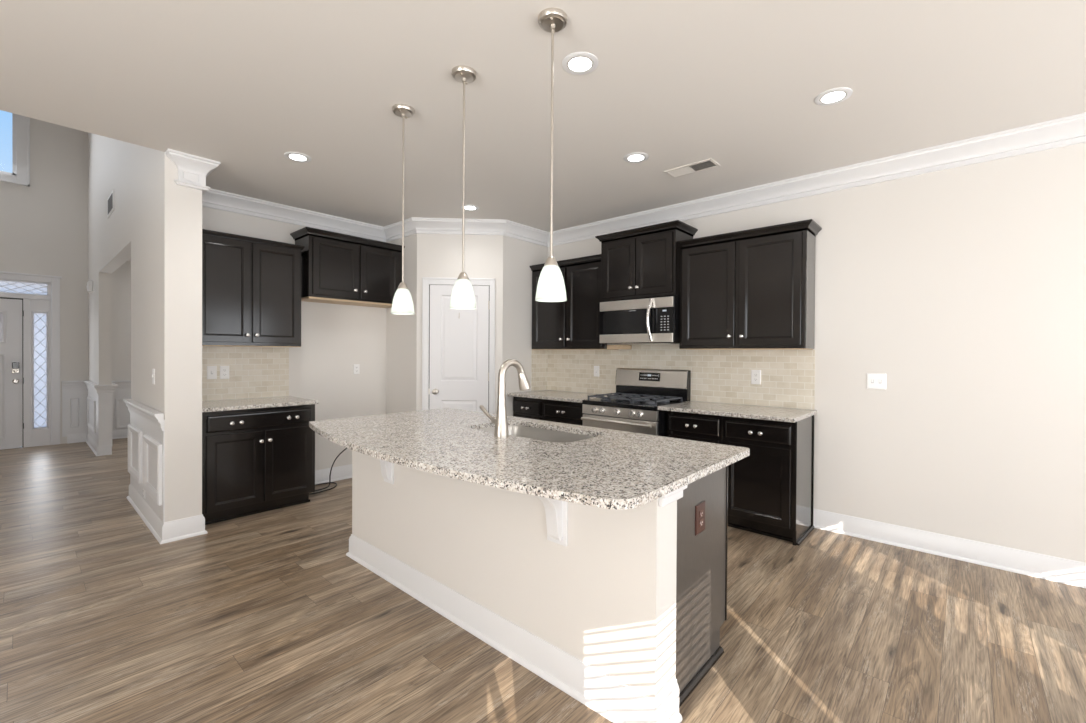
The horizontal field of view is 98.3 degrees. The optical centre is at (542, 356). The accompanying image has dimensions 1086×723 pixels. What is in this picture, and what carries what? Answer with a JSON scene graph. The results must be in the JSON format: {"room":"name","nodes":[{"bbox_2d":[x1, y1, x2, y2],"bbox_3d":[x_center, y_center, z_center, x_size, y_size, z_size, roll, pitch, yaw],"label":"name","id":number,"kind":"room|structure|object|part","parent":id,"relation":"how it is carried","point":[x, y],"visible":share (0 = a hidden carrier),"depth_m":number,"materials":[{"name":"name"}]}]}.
{"room":"kitchen","nodes":[
{"label":"kitchen","id":0,"kind":"room"},
{"bbox_2d":[0,118,130,443],"bbox_3d":[-6.470,-1.451,7.310,0.120,5.400,6.049,1,1,42],"label":"wall","id":1,"kind":"structure","parent":0,"point":[44,223],"depth_m":6.75,"materials":[{"name":"white paint"}]},
{"bbox_2d":[0,113,29,185],"bbox_3d":[-7.484,-3.078,6.088,0.090,1.440,1.121,1,1,42],"label":"window","id":2,"kind":"structure","parent":1,"relation":"in","point":[20,174],"depth_m":6.42,"materials":[{"name":"white paint"}]},
{"bbox_3d":[-7.511,-3.083,6.096,0.040,1.230,0.896,1,1,42],"label":"sash","id":3,"kind":"part","parent":2,"relation":"part of","materials":[{"name":"white paint"}]},
{"bbox_2d":[0,271,61,449],"bbox_3d":[-7.395,0.051,6.245,0.152,2.400,1.385,1,1,42],"label":"door","id":4,"kind":"structure","parent":1,"relation":"in","point":[29,310],"depth_m":6.50,"materials":[{"name":"white paint"}]},
{"bbox_3d":[-7.486,-0.408,6.122,0.004,0.380,0.580,1,1,42],"label":"glass","id":5,"kind":"part","parent":4,"relation":"part of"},
{"bbox_3d":[-7.408,-0.951,6.215,0.006,0.155,1.165,1,1,42],"label":"transom glass","id":6,"kind":"part","parent":4,"relation":"part of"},
{"bbox_3d":[-7.071,0.187,6.604,0.006,1.604,0.123,1,1,42],"label":"sidelight glass","id":7,"kind":"part","parent":4,"relation":"part of","materials":[{"name":"glass"}]},
{"bbox_2d":[112,429,127,438],"bbox_3d":[-5.530,1.178,8.284,0.028,0.140,3.350,1,1,42],"label":"baseboard","id":8,"kind":"structure","parent":1,"relation":"attached to","point":[116,434],"depth_m":7.20,"materials":[{"name":"white paint"}]},
{"bbox_2d":[112,380,130,430],"bbox_3d":[-5.517,0.755,8.272,0.054,0.785,3.350,1,1,42],"label":"trim","id":9,"kind":"structure","parent":1,"relation":"attached to","point":[120,412],"depth_m":7.22,"materials":[{"name":"white paint"}]},
{"bbox_3d":[-6.241,0.869,7.486,0.016,0.460,0.850,1,1,42],"label":"panel moulding","id":10,"kind":"part","parent":9,"relation":"part of","materials":[{"name":"white paint"}]},
{"bbox_2d":[88,133,201,521],"bbox_3d":[-4.610,-1.424,5.190,5.480,5.400,0.218,1,1,42],"label":"wall","id":11,"kind":"structure","parent":0,"point":[159,228],"depth_m":3.47,"materials":[{"name":"white paint"}]},
{"bbox_2d":[67,433,111,455],"bbox_3d":[-6.232,1.187,6.437,1.471,0.140,0.221,1,1,37],"label":"baseboard","id":12,"kind":"structure","parent":11,"relation":"attached to","point":[102,450],"depth_m":6.49,"materials":[{"name":"white paint"}]},
{"bbox_2d":[87,281,92,291],"bbox_3d":[-6.254,-0.974,6.478,0.140,0.140,0.060,1,1,42],"label":"sensor","id":13,"kind":"object","parent":11,"relation":"attached to","point":[89,283],"visible":1,"depth_m":6.44,"materials":[{"name":"white plastic"}]},
{"bbox_2d":[62,380,117,445],"bbox_3d":[-6.207,0.755,6.444,1.525,0.805,0.281,1,0,33],"label":"trim","id":14,"kind":"structure","parent":11,"relation":"attached to","point":[86,405],"depth_m":6.75,"materials":[{"name":"white paint"}]},
{"bbox_3d":[-6.819,0.811,6.841,0.016,0.430,0.100,1,1,42],"label":"panel moulding","id":15,"kind":"part","parent":14,"relation":"part of","materials":[{"name":"white paint"}]},
{"bbox_3d":[-6.280,0.791,6.527,0.950,0.430,0.016,1,1,42],"label":"panel moulding","id":16,"kind":"part","parent":14,"relation":"part of","materials":[{"name":"white paint"}]},
{"bbox_2d":[107,189,113,217],"bbox_3d":[-4.770,-1.685,5.180,0.490,0.220,0.010,1,1,42],"label":"air vent","id":17,"kind":"object","parent":11,"relation":"in","point":[110,201],"visible":1,"depth_m":5.14,"materials":[{"name":"white plastic"}]},
{"bbox_2d":[123,399,163,522],"bbox_3d":[-3.226,0.792,3.770,1.478,0.805,0.054,1,1,42],"label":"trim","id":18,"kind":"structure","parent":11,"relation":"attached to","point":[146,426],"depth_m":3.67,"materials":[{"name":"white paint"}]},
{"bbox_3d":[-3.520,0.826,4.048,0.590,0.430,0.024,1,1,42],"label":"panel moulding","id":19,"kind":"part","parent":18,"relation":"part of","materials":[{"name":"white paint"}]},
{"bbox_3d":[-2.932,0.833,3.520,0.600,0.430,0.024,1,1,42],"label":"panel moulding","id":20,"kind":"part","parent":18,"relation":"part of","materials":[{"name":"white paint"}]},
{"bbox_2d":[152,369,154,383],"bbox_3d":[-2.943,0.148,3.543,0.072,0.116,0.012,1,1,42],"label":"light switch","id":21,"kind":"object","parent":11,"relation":"attached to","point":[153,370],"visible":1,"depth_m":3.53,"materials":[{"name":"white plastic"}]},
{"bbox_2d":[127,483,207,543],"bbox_3d":[-3.137,1.224,3.874,1.536,0.140,0.274,1,1,42],"label":"baseboard","id":22,"kind":"structure","parent":11,"relation":"attached to","point":[170,531],"depth_m":3.42,"materials":[{"name":"white paint"}]},
{"bbox_2d":[174,170,209,194],"bbox_3d":[-2.756,-1.288,3.590,0.660,0.132,0.205,1,1,42],"label":"trim","id":23,"kind":"structure","parent":11,"relation":"attached to","point":[188,179],"depth_m":3.38,"materials":[{"name":"white paint"}]},
{"bbox_3d":[-2.530,-1.294,3.376,0.005,0.070,0.108,1,1,42],"label":"frieze panel","id":24,"kind":"part","parent":23,"relation":"part of","materials":[{"name":"white paint"}]},
{"bbox_2d":[165,113,1085,246],"bbox_3d":[1.134,-1.341,3.725,8.152,0.143,2.901,0,0,15],"label":"trim","id":25,"kind":"structure","parent":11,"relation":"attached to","point":[1070,130],"depth_m":3.94,"materials":[{"name":"white paint"}]},
{"bbox_2d":[202,206,386,470],"bbox_3d":[-2.415,-0.074,4.705,0.100,2.733,1.987,1,1,42],"label":"wall","id":26,"kind":"structure","parent":0,"point":[335,338],"depth_m":4.88,"materials":[{"name":"white paint"}]},
{"bbox_2d":[202,346,288,400],"bbox_3d":[-2.755,0.144,4.248,0.007,0.472,0.850,1,1,42],"label":"tile backsplash","id":27,"kind":"structure","parent":26,"relation":"attached to","point":[254,372],"depth_m":4.29,"materials":[{"name":"tile"}]},
{"bbox_2d":[207,366,216,378],"bbox_3d":[-2.883,0.136,4.090,0.012,0.116,0.072,1,1,42],"label":"light switch","id":28,"kind":"object","parent":27,"relation":"attached to","point":[211,370],"visible":1,"depth_m":4.09,"materials":[{"name":"white plastic"}]},
{"bbox_2d":[220,366,228,378],"bbox_3d":[-2.821,0.136,4.162,0.009,0.116,0.072,1,1,42],"label":"electrical outlet","id":29,"kind":"object","parent":27,"relation":"attached to","point":[224,370],"visible":1,"depth_m":4.16,"materials":[{"name":"white plastic"}]},
{"bbox_2d":[202,229,304,346],"bbox_3d":[-2.603,-0.556,4.117,0.390,0.932,0.854,1,1,42],"label":"upper cabinet","id":30,"kind":"object","parent":26,"relation":"attached to","point":[251,286],"visible":0.88,"depth_m":4.01,"materials":[{"name":"brown wood"}]},
{"bbox_3d":[-2.626,-0.550,3.865,0.020,0.855,0.380,1,1,42],"label":"door","id":31,"kind":"part","parent":30,"relation":"part of","materials":[{"name":"brown wood"}]},
{"bbox_3d":[-2.613,-1.006,4.125,0.357,0.032,0.854,1,1,42],"label":"moulding","id":32,"kind":"part","parent":30,"relation":"part of","materials":[{"name":"brown wood"}]},
{"bbox_3d":[-2.358,-0.551,4.163,0.020,0.855,0.385,1,1,42],"label":"door","id":33,"kind":"part","parent":30,"relation":"part of","materials":[{"name":"brown wood"}]},
{"bbox_2d":[315,464,351,483],"bbox_3d":[-1.905,1.225,4.760,0.611,0.140,1.027,1,1,42],"label":"baseboard","id":34,"kind":"structure","parent":26,"relation":"attached to","point":[340,472],"depth_m":4.90,"materials":[{"name":"white paint"}]},
{"bbox_2d":[290,227,404,307],"bbox_3d":[-1.973,-0.874,4.816,0.390,0.647,1.022,1,1,42],"label":"upper cabinet","id":35,"kind":"object","parent":26,"relation":"attached to","point":[336,268],"visible":0.94,"depth_m":4.64,"materials":[{"name":"brown wood"}]},
{"bbox_3d":[-2.004,-0.856,4.554,0.020,0.535,0.437,1,1,42],"label":"door","id":36,"kind":"part","parent":35,"relation":"part of","materials":[{"name":"brown wood"}]},
{"bbox_3d":[-1.976,-1.166,4.817,0.379,0.064,1.022,1,1,42],"label":"crown moulding","id":37,"kind":"part","parent":35,"relation":"part of","materials":[{"name":"brown wood"}]},
{"bbox_3d":[-1.694,-0.857,4.900,0.020,0.535,0.437,1,1,42],"label":"door","id":38,"kind":"part","parent":35,"relation":"part of","materials":[{"name":"brown wood"}]},
{"bbox_2d":[354,364,359,373],"bbox_3d":[-2.013,0.132,5.075,0.009,0.106,0.066,1,1,42],"label":"electrical outlet","id":39,"kind":"object","parent":26,"relation":"attached to","point":[356,366],"visible":1,"depth_m":5.07,"materials":[{"name":"white plastic"}]},
{"bbox_2d":[386,234,416,413],"bbox_3d":[-1.521,-0.072,5.170,0.611,2.733,0.100,1,1,42],"label":"wall","id":40,"kind":"structure","parent":0,"point":[401,330],"depth_m":5.08,"materials":[{"name":"white paint"}]},
{"bbox_2d":[416,234,502,413],"bbox_3d":[-0.881,-0.067,5.007,0.898,2.733,0.099,0,0,-4],"label":"wall","id":41,"kind":"structure","parent":0,"point":[438,255],"depth_m":4.95,"materials":[{"name":"white paint"}]},
{"bbox_2d":[422,277,494,413],"bbox_3d":[-0.888,0.235,4.924,0.758,2.130,0.070,0,0,-4],"label":"door","id":42,"kind":"structure","parent":41,"relation":"in","point":[458,346],"depth_m":4.95,"materials":[{"name":"white paint"}]},
{"bbox_2d":[502,236,547,415],"bbox_3d":[-0.225,-0.065,5.288,0.100,2.733,0.724,1,1,42],"label":"wall","id":43,"kind":"structure","parent":0,"point":[518,255],"depth_m":5.15,"materials":[{"name":"white paint"}]},
{"bbox_2d":[531,350,547,390],"bbox_3d":[-0.040,0.153,5.417,0.007,0.468,0.268,1,1,42],"label":"tile backsplash","id":44,"kind":"structure","parent":43,"relation":"attached to","point":[539,358],"depth_m":5.41,"materials":[{"name":"tile"}]},
{"bbox_2d":[0,0,1085,260],"bbox_3d":[-2.733,-1.484,2.212,12.490,0.120,8.889,1,1,42],"label":"ceiling","id":45,"kind":"structure","parent":0,"point":[241,85],"depth_m":2.45,"materials":[{"name":"white paint"}]},
{"bbox_2d":[284,152,311,161],"bbox_3d":[-1.749,-1.423,3.351,0.176,0.008,0.176,1,1,42],"label":"recessed light","id":46,"kind":"object","parent":45,"relation":"in","point":[294,156],"visible":1,"depth_m":3.34,"materials":[{"name":"white"}]},
{"bbox_2d":[391,104,414,314],"bbox_3d":[-0.801,-0.831,2.690,0.132,1.170,0.132,1,1,42],"label":"pendant lamp","id":47,"kind":"object","parent":45,"relation":"hanging from","point":[402,304],"visible":1,"depth_m":2.67,"materials":[{"name":"white"}]},
{"bbox_3d":[-0.804,-0.319,2.694,0.132,0.146,0.132,1,1,42],"label":"lamp shade","id":48,"kind":"part","parent":47,"relation":"part of","materials":[{"name":"white glass"}]},
{"bbox_3d":[-0.801,-0.897,2.689,0.010,0.958,0.011,1,1,42],"label":"rod","id":49,"kind":"part","parent":47,"relation":"part of","materials":[{"name":"silver metal"}]},
{"bbox_2d":[450,65,476,309],"bbox_3d":[-0.395,-0.826,2.337,0.132,1.170,0.132,1,1,42],"label":"pendant lamp","id":50,"kind":"object","parent":45,"relation":"hanging from","point":[462,297],"visible":1,"depth_m":2.31,"materials":[{"name":"white"}]},
{"bbox_3d":[-0.398,-0.314,2.341,0.132,0.146,0.132,1,1,42],"label":"lamp shade","id":51,"kind":"part","parent":50,"relation":"part of","materials":[{"name":"white glass"}]},
{"bbox_3d":[-0.395,-0.892,2.336,0.010,0.958,0.011,1,1,42],"label":"rod","id":52,"kind":"part","parent":50,"relation":"part of","materials":[{"name":"silver metal"}]},
{"bbox_2d":[461,205,478,210],"bbox_3d":[-0.698,-1.425,4.489,0.176,0.008,0.176,1,1,42],"label":"recessed light","id":53,"kind":"object","parent":45,"relation":"in","point":[467,207],"visible":0.8,"depth_m":4.47,"materials":[{"name":"white"}]},
{"bbox_2d":[535,8,567,301],"bbox_3d":[0.037,-0.821,1.955,0.132,1.170,0.132,1,1,42],"label":"pendant lamp","id":54,"kind":"object","parent":45,"relation":"hanging from","point":[551,286],"visible":1,"depth_m":1.93,"materials":[{"name":"glass"}]},
{"bbox_3d":[0.034,-0.309,1.958,0.132,0.146,0.132,1,1,42],"label":"lamp shade","id":55,"kind":"part","parent":54,"relation":"part of","materials":[{"name":"white glass"}]},
{"bbox_3d":[0.037,-0.887,1.954,0.010,0.958,0.011,1,1,42],"label":"rod","id":56,"kind":"part","parent":54,"relation":"part of","materials":[{"name":"silver metal"}]},
{"bbox_2d":[562,52,597,74],"bbox_3d":[0.178,-1.403,2.252,0.176,0.008,0.176,1,1,42],"label":"recessed light","id":57,"kind":"object","parent":45,"relation":"in","point":[577,63],"visible":1,"depth_m":2.24,"materials":[{"name":"white paint"}]},
{"bbox_2d":[623,152,648,162],"bbox_3d":[0.658,-1.408,3.325,0.176,0.008,0.176,1,1,42],"label":"recessed light","id":58,"kind":"object","parent":45,"relation":"in","point":[636,157],"visible":1,"depth_m":3.31,"materials":[{"name":"white"}]},
{"bbox_2d":[664,158,719,177],"bbox_3d":[1.110,-1.406,3.510,0.370,0.009,0.170,1,1,42],"label":"ceiling vent","id":59,"kind":"object","parent":45,"relation":"in","point":[709,163],"visible":1,"depth_m":3.50,"materials":[{"name":"white"}]},
{"bbox_2d":[814,87,852,105],"bbox_3d":[1.560,-1.397,2.526,0.176,0.008,0.176,1,1,42],"label":"recessed light","id":60,"kind":"object","parent":45,"relation":"in","point":[836,95],"visible":1,"depth_m":2.52,"materials":[{"name":"white"}]},
{"bbox_2d":[0,438,1085,722],"bbox_3d":[-2.750,1.359,2.233,12.490,0.100,8.889,1,1,42],"label":"floor","id":61,"kind":"structure","parent":0,"point":[263,617],"depth_m":2.26,"materials":[{"name":"brown wood"}]},
{"bbox_2d":[202,404,314,524],"bbox_3d":[-2.513,0.855,4.036,0.660,0.884,0.850,1,1,42],"label":"base cabinet","id":62,"kind":"object","parent":61,"relation":"on","point":[254,461],"visible":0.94,"depth_m":3.81,"materials":[{"name":"brown wood"}]},
{"bbox_3d":[-2.425,0.895,3.704,0.020,0.585,0.385,1,1,42],"label":"door","id":63,"kind":"part","parent":62,"relation":"part of","materials":[{"name":"brown wood"}]},
{"bbox_3d":[-2.294,0.513,3.845,0.020,0.130,0.770,1,1,42],"label":"drawer","id":64,"kind":"part","parent":62,"relation":"part of","materials":[{"name":"brown wood"}]},
{"bbox_2d":[202,396,318,412],"bbox_3d":[-2.512,0.398,4.042,0.649,0.030,0.867,1,1,42],"label":"countertop","id":65,"kind":"structure","parent":62,"relation":"on","point":[265,402],"depth_m":3.95,"materials":[{"name":"stone"}]},
{"bbox_3d":[-2.159,0.895,4.001,0.020,0.585,0.380,1,1,42],"label":"door","id":66,"kind":"part","parent":62,"relation":"part of","materials":[{"name":"brown wood"}]},
{"bbox_2d":[309,448,346,494],"bbox_3d":[-1.630,1.042,4.438,1.485,0.542,0.446,0,0,19],"label":"coiled cable","id":67,"kind":"object","parent":61,"relation":"on","point":[329,482],"visible":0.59,"depth_m":4.68,"materials":[{"name":"plastic"}]},
{"bbox_2d":[513,396,542,419],"bbox_3d":[0.004,0.862,5.154,0.431,0.884,0.614,1,1,42],"label":"base cabinet","id":68,"kind":"object","parent":61,"relation":"on","point":[531,408],"visible":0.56,"depth_m":4.93,"materials":[{"name":"brown wood"}]},
{"bbox_3d":[-0.172,0.534,4.957,0.395,0.135,0.020,1,1,42],"label":"drawer","id":69,"kind":"part","parent":68,"relation":"part of","materials":[{"name":"brown wood"}]},
{"bbox_3d":[-0.174,0.909,4.960,0.395,0.560,0.020,1,1,42],"label":"door","id":70,"kind":"part","parent":68,"relation":"part of","materials":[{"name":"brown wood"}]},
{"bbox_2d":[346,450,727,722],"bbox_3d":[-0.250,0.879,2.571,2.274,0.884,0.955,1,1,42],"label":"kitchen island","id":71,"kind":"object","parent":61,"relation":"on","point":[623,612],"visible":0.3,"depth_m":1.96,"materials":[{"name":"white paint"}]},
{"bbox_3d":[-0.396,1.252,2.413,2.274,0.140,0.182,1,1,42],"label":"baseboard","id":72,"kind":"part","parent":71,"relation":"part of","materials":[{"name":"white paint"}]},
{"bbox_2d":[309,408,749,509],"bbox_3d":[-0.297,0.423,2.460,2.282,0.030,1.205,1,1,42],"label":"island countertop","id":73,"kind":"structure","parent":71,"relation":"on","point":[612,469],"depth_m":2.00,"materials":[{"name":"stone"}]},
{"bbox_2d":[480,359,530,437],"bbox_3d":[-0.206,0.209,2.517,0.205,0.398,0.239,1,1,42],"label":"kitchen faucet","id":74,"kind":"object","parent":73,"relation":"on","point":[500,421],"visible":1,"depth_m":2.40,"materials":[{"name":"silver metal"}]},
{"bbox_3d":[-0.283,0.305,2.474,0.149,0.093,0.040,1,1,42],"label":"handle","id":75,"kind":"part","parent":74,"relation":"part of","materials":[{"name":"silver metal"}]},
{"bbox_3d":[-0.166,0.116,2.462,0.041,0.212,0.180,1,1,42],"label":"spout","id":76,"kind":"part","parent":74,"relation":"part of","materials":[{"name":"silver metal"}]},
{"bbox_2d":[478,425,593,442],"bbox_3d":[-0.053,0.525,2.622,0.800,0.173,0.443,1,1,42],"label":"sink","id":77,"kind":"object","parent":73,"relation":"in","point":[515,430],"visible":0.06,"depth_m":2.84,"materials":[{"name":"silver metal"}]},
{"bbox_3d":[0.466,0.484,1.681,0.028,0.071,0.180,1,1,42],"label":"cap moulding","id":78,"kind":"part","parent":71,"relation":"part of","materials":[{"name":"white paint"}]},
{"bbox_2d":[695,501,704,535],"bbox_3d":[0.655,0.669,1.950,0.009,0.122,0.092,1,1,42],"label":"electrical outlet","id":79,"kind":"object","parent":71,"relation":"attached to","point":[700,508],"visible":1,"depth_m":1.94,"materials":[{"name":"brown plastic"}]},
{"bbox_3d":[0.656,0.889,1.965,0.006,0.884,0.556,1,1,42],"label":"panel","id":80,"kind":"part","parent":71,"relation":"part of","materials":[{"name":"brown laminate"}]},
{"bbox_3d":[0.653,1.321,1.948,0.020,0.021,0.468,1,1,42],"label":"shoe moulding","id":81,"kind":"part","parent":71,"relation":"part of","materials":[{"name":"brown wood"}]},
{"bbox_2d":[543,399,583,425],"bbox_3d":[0.376,0.867,4.821,0.564,0.884,0.614,1,1,42],"label":"base cabinet","id":82,"kind":"object","parent":61,"relation":"on","point":[566,412],"visible":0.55,"depth_m":4.62,"materials":[{"name":"brown wood"}]},
{"bbox_2d":[507,390,607,402],"bbox_3d":[0.205,0.407,4.949,1.002,0.030,0.655,1,1,42],"label":"countertop","id":83,"kind":"structure","parent":82,"relation":"on","point":[567,396],"depth_m":4.84,"materials":[{"name":"stone"}]},
{"bbox_3d":[0.189,0.914,4.635,0.490,0.560,0.020,1,1,42],"label":"door","id":84,"kind":"part","parent":82,"relation":"part of","materials":[{"name":"brown wood"}]},
{"bbox_3d":[0.191,0.538,4.632,0.490,0.135,0.020,1,1,42],"label":"drawer","id":85,"kind":"part","parent":82,"relation":"part of","materials":[{"name":"brown wood"}]},
{"bbox_2d":[581,368,690,436],"bbox_3d":[0.839,0.716,4.326,0.766,1.197,0.696,1,1,42],"label":"gas range","id":86,"kind":"object","parent":61,"relation":"on","point":[633,407],"visible":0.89,"depth_m":4.28,"materials":[{"name":"silver metal"}]},
{"bbox_3d":[0.465,0.482,4.262,0.058,0.058,0.029,1,1,42],"label":"burner knob","id":87,"kind":"part","parent":86,"relation":"part of","materials":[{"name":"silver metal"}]},
{"bbox_3d":[0.524,0.483,4.209,0.058,0.058,0.029,1,1,42],"label":"burner knob","id":88,"kind":"part","parent":86,"relation":"part of","materials":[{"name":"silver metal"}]},
{"bbox_3d":[0.628,0.566,4.090,0.706,0.028,0.063,1,1,42],"label":"oven handle","id":89,"kind":"part","parent":86,"relation":"part of","materials":[{"name":"silver metal"}]},
{"bbox_3d":[0.640,0.484,4.104,0.058,0.058,0.029,1,1,42],"label":"burner knob","id":90,"kind":"part","parent":86,"relation":"part of","materials":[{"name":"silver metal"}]},
{"bbox_3d":[0.660,0.825,4.128,0.758,0.580,0.035,1,1,42],"label":"oven door","id":91,"kind":"part","parent":86,"relation":"part of","materials":[{"name":"silver metal"}]},
{"bbox_3d":[0.662,0.485,4.126,0.766,0.084,0.035,1,1,42],"label":"control panel","id":92,"kind":"part","parent":86,"relation":"part of","materials":[{"name":"silver metal"}]},
{"bbox_3d":[0.753,0.486,4.004,0.058,0.058,0.029,1,1,42],"label":"burner knob","id":93,"kind":"part","parent":86,"relation":"part of","materials":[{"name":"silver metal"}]},
{"bbox_2d":[582,397,685,410],"bbox_3d":[0.837,0.423,4.320,0.766,0.040,0.569,1,1,42],"label":"cooktop","id":94,"kind":"object","parent":86,"relation":"in","point":[597,403],"depth_m":4.16,"materials":[{"name":"black metal"}]},
{"bbox_3d":[0.809,0.486,3.953,0.058,0.058,0.029,1,1,42],"label":"burner knob","id":95,"kind":"part","parent":86,"relation":"part of","materials":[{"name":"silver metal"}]},
{"bbox_2d":[666,411,722,443],"bbox_3d":[1.365,0.879,3.971,0.472,0.884,0.559,1,1,42],"label":"base cabinet","id":96,"kind":"object","parent":61,"relation":"on","point":[681,425],"visible":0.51,"depth_m":3.77,"materials":[{"name":"brown wood"}]},
{"bbox_3d":[1.209,0.550,3.793,0.430,0.135,0.020,1,1,42],"label":"drawer","id":97,"kind":"part","parent":96,"relation":"part of","materials":[{"name":"brown wood"}]},
{"bbox_3d":[1.207,0.926,3.796,0.430,0.560,0.020,1,1,42],"label":"door","id":98,"kind":"part","parent":96,"relation":"part of","materials":[{"name":"brown wood"}]},
{"bbox_2d":[723,415,813,545],"bbox_3d":[1.742,0.883,3.633,0.536,0.884,0.559,1,1,42],"label":"base cabinet","id":99,"kind":"object","parent":61,"relation":"on","point":[771,489],"visible":0.73,"depth_m":3.44,"materials":[{"name":"brown wood"}]},
{"bbox_2d":[658,401,816,422],"bbox_3d":[1.537,0.424,3.754,1.021,0.030,0.655,1,1,42],"label":"countertop","id":100,"kind":"structure","parent":99,"relation":"on","point":[793,415],"depth_m":3.61,"materials":[{"name":"stone"}]},
{"bbox_3d":[1.576,0.555,3.463,0.461,0.135,0.020,1,1,42],"label":"drawer","id":101,"kind":"part","parent":99,"relation":"part of","materials":[{"name":"brown wood"}]},
{"bbox_3d":[1.574,0.931,3.466,0.461,0.560,0.020,1,1,42],"label":"door","id":102,"kind":"part","parent":99,"relation":"part of","materials":[{"name":"brown wood"}]},
{"bbox_3d":[1.938,0.880,3.481,0.005,0.872,0.464,1,1,42],"label":"panel","id":103,"kind":"part","parent":99,"relation":"part of","materials":[{"name":"brown laminate"}]},
{"bbox_3d":[1.951,1.318,3.484,0.018,0.020,0.468,1,1,42],"label":"shoe moulding","id":104,"kind":"part","parent":99,"relation":"part of","materials":[{"name":"brown wood"}]},
{"bbox_2d":[548,142,1085,562],"bbox_3d":[0.186,-0.064,5.487,12.250,2.733,0.120,1,1,42],"label":"wall","id":105,"kind":"structure","parent":0,"point":[964,287],"depth_m":3.11,"materials":[{"name":"white paint"}]},
{"bbox_2d":[530,254,631,349],"bbox_3d":[0.373,-0.548,5.012,1.146,0.942,0.324,1,1,42],"label":"upper cabinet","id":106,"kind":"object","parent":105,"relation":"attached to","point":[573,323],"visible":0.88,"depth_m":4.90,"materials":[{"name":"brown wood"}]},
{"bbox_3d":[0.062,-0.533,5.130,0.457,0.840,0.020,1,1,42],"label":"door","id":107,"kind":"part","parent":106,"relation":"part of","materials":[{"name":"brown wood"}]},
{"bbox_3d":[0.235,-0.987,4.960,1.000,0.064,0.042,1,1,42],"label":"crown moulding","id":108,"kind":"part","parent":106,"relation":"part of","materials":[{"name":"brown wood"}]},
{"bbox_3d":[0.424,-0.528,4.806,0.445,0.840,0.020,1,1,42],"label":"door","id":109,"kind":"part","parent":106,"relation":"part of","materials":[{"name":"brown wood"}]},
{"bbox_2d":[595,220,697,300],"bbox_3d":[0.958,-0.856,4.434,0.862,0.630,0.409,1,1,42],"label":"upper cabinet","id":110,"kind":"object","parent":105,"relation":"attached to","point":[642,262],"visible":0.97,"depth_m":4.26,"materials":[{"name":"brown wood"}]},
{"bbox_3d":[0.716,-0.832,4.434,0.354,0.524,0.020,1,1,42],"label":"door","id":111,"kind":"part","parent":110,"relation":"part of","materials":[{"name":"brown wood"}]},
{"bbox_2d":[600,296,679,344],"bbox_3d":[0.938,-0.327,4.422,0.770,0.416,0.442,1,1,42],"label":"microwave oven","id":112,"kind":"object","parent":110,"relation":"attached to","point":[653,320],"visible":0.96,"depth_m":4.26,"materials":[{"name":"silver metal"}]},
{"bbox_3d":[0.763,-0.325,4.388,0.548,0.224,0.019,1,1,42],"label":"door","id":113,"kind":"part","parent":112,"relation":"part of","materials":[{"name":"black glass"}]},
{"bbox_3d":[0.945,-0.327,4.166,0.070,0.384,0.030,0,1,-34],"label":"handle","id":114,"kind":"part","parent":112,"relation":"part of","materials":[{"name":"silver metal"}]},
{"bbox_3d":[1.071,-0.321,4.111,0.148,0.224,0.020,1,1,42],"label":"control panel","id":115,"kind":"part","parent":112,"relation":"part of","materials":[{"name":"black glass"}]},
{"bbox_3d":[0.963,-1.139,4.436,0.862,0.064,0.398,1,1,42],"label":"crown moulding","id":116,"kind":"part","parent":110,"relation":"part of","materials":[{"name":"brown wood"}]},
{"bbox_3d":[0.987,-0.828,4.191,0.355,0.524,0.020,1,1,42],"label":"door","id":117,"kind":"part","parent":110,"relation":"part of","materials":[{"name":"brown wood"}]},
{"bbox_2d":[547,344,814,409],"bbox_3d":[1.086,0.127,4.593,2.782,0.546,0.007,1,1,42],"label":"tile backsplash","id":118,"kind":"structure","parent":105,"relation":"attached to","point":[718,376],"depth_m":4.21,"materials":[{"name":"tile"}]},
{"bbox_2d":[594,366,598,376],"bbox_3d":[0.572,0.153,5.041,0.072,0.116,0.012,1,1,42],"label":"light switch","id":119,"kind":"object","parent":118,"relation":"attached to","point":[596,368],"visible":1,"depth_m":5.04,"materials":[{"name":"white plastic"}]},
{"bbox_2d":[751,370,760,384],"bbox_3d":[1.791,0.169,3.950,0.078,0.122,0.009,1,1,42],"label":"electrical outlet","id":120,"kind":"object","parent":118,"relation":"attached to","point":[755,374],"visible":1,"depth_m":3.95,"materials":[{"name":"white plastic"}]},
{"bbox_2d":[678,219,821,349],"bbox_3d":[1.660,-0.532,3.860,1.036,0.942,0.327,1,1,42],"label":"upper cabinet","id":121,"kind":"object","parent":105,"relation":"attached to","point":[751,289],"visible":1,"depth_m":3.71,"materials":[{"name":"brown wood"}]},
{"bbox_3d":[1.382,-0.516,3.947,0.450,0.840,0.020,1,1,42],"label":"door","id":122,"kind":"part","parent":121,"relation":"part of","materials":[{"name":"brown wood"}]},
{"bbox_3d":[1.666,-0.971,3.861,1.036,0.064,0.316,1,1,42],"label":"crown moulding","id":123,"kind":"part","parent":121,"relation":"part of","materials":[{"name":"brown wood"}]},
{"bbox_3d":[1.743,-0.512,3.623,0.452,0.840,0.020,1,1,42],"label":"door","id":124,"kind":"part","parent":121,"relation":"part of","materials":[{"name":"brown wood"}]},
{"bbox_3d":[2.034,-0.509,3.567,0.004,0.893,0.256,1,1,42],"label":"panel","id":125,"kind":"part","parent":121,"relation":"part of","materials":[{"name":"brown laminate"}]},
{"bbox_2d":[866,373,885,389],"bbox_3d":[2.413,0.177,3.401,0.118,0.116,0.012,1,1,42],"label":"light switch","id":126,"kind":"object","parent":105,"relation":"attached to","point":[874,380],"visible":1,"depth_m":3.40,"materials":[{"name":"white plastic"}]},
{"bbox_2d":[813,509,1085,587],"bbox_3d":[3.398,1.274,2.510,3.468,0.140,0.028,1,1,42],"label":"baseboard","id":127,"kind":"structure","parent":105,"relation":"attached to","point":[1061,570],"depth_m":3.09,"materials":[{"name":"white paint"}]}
]}

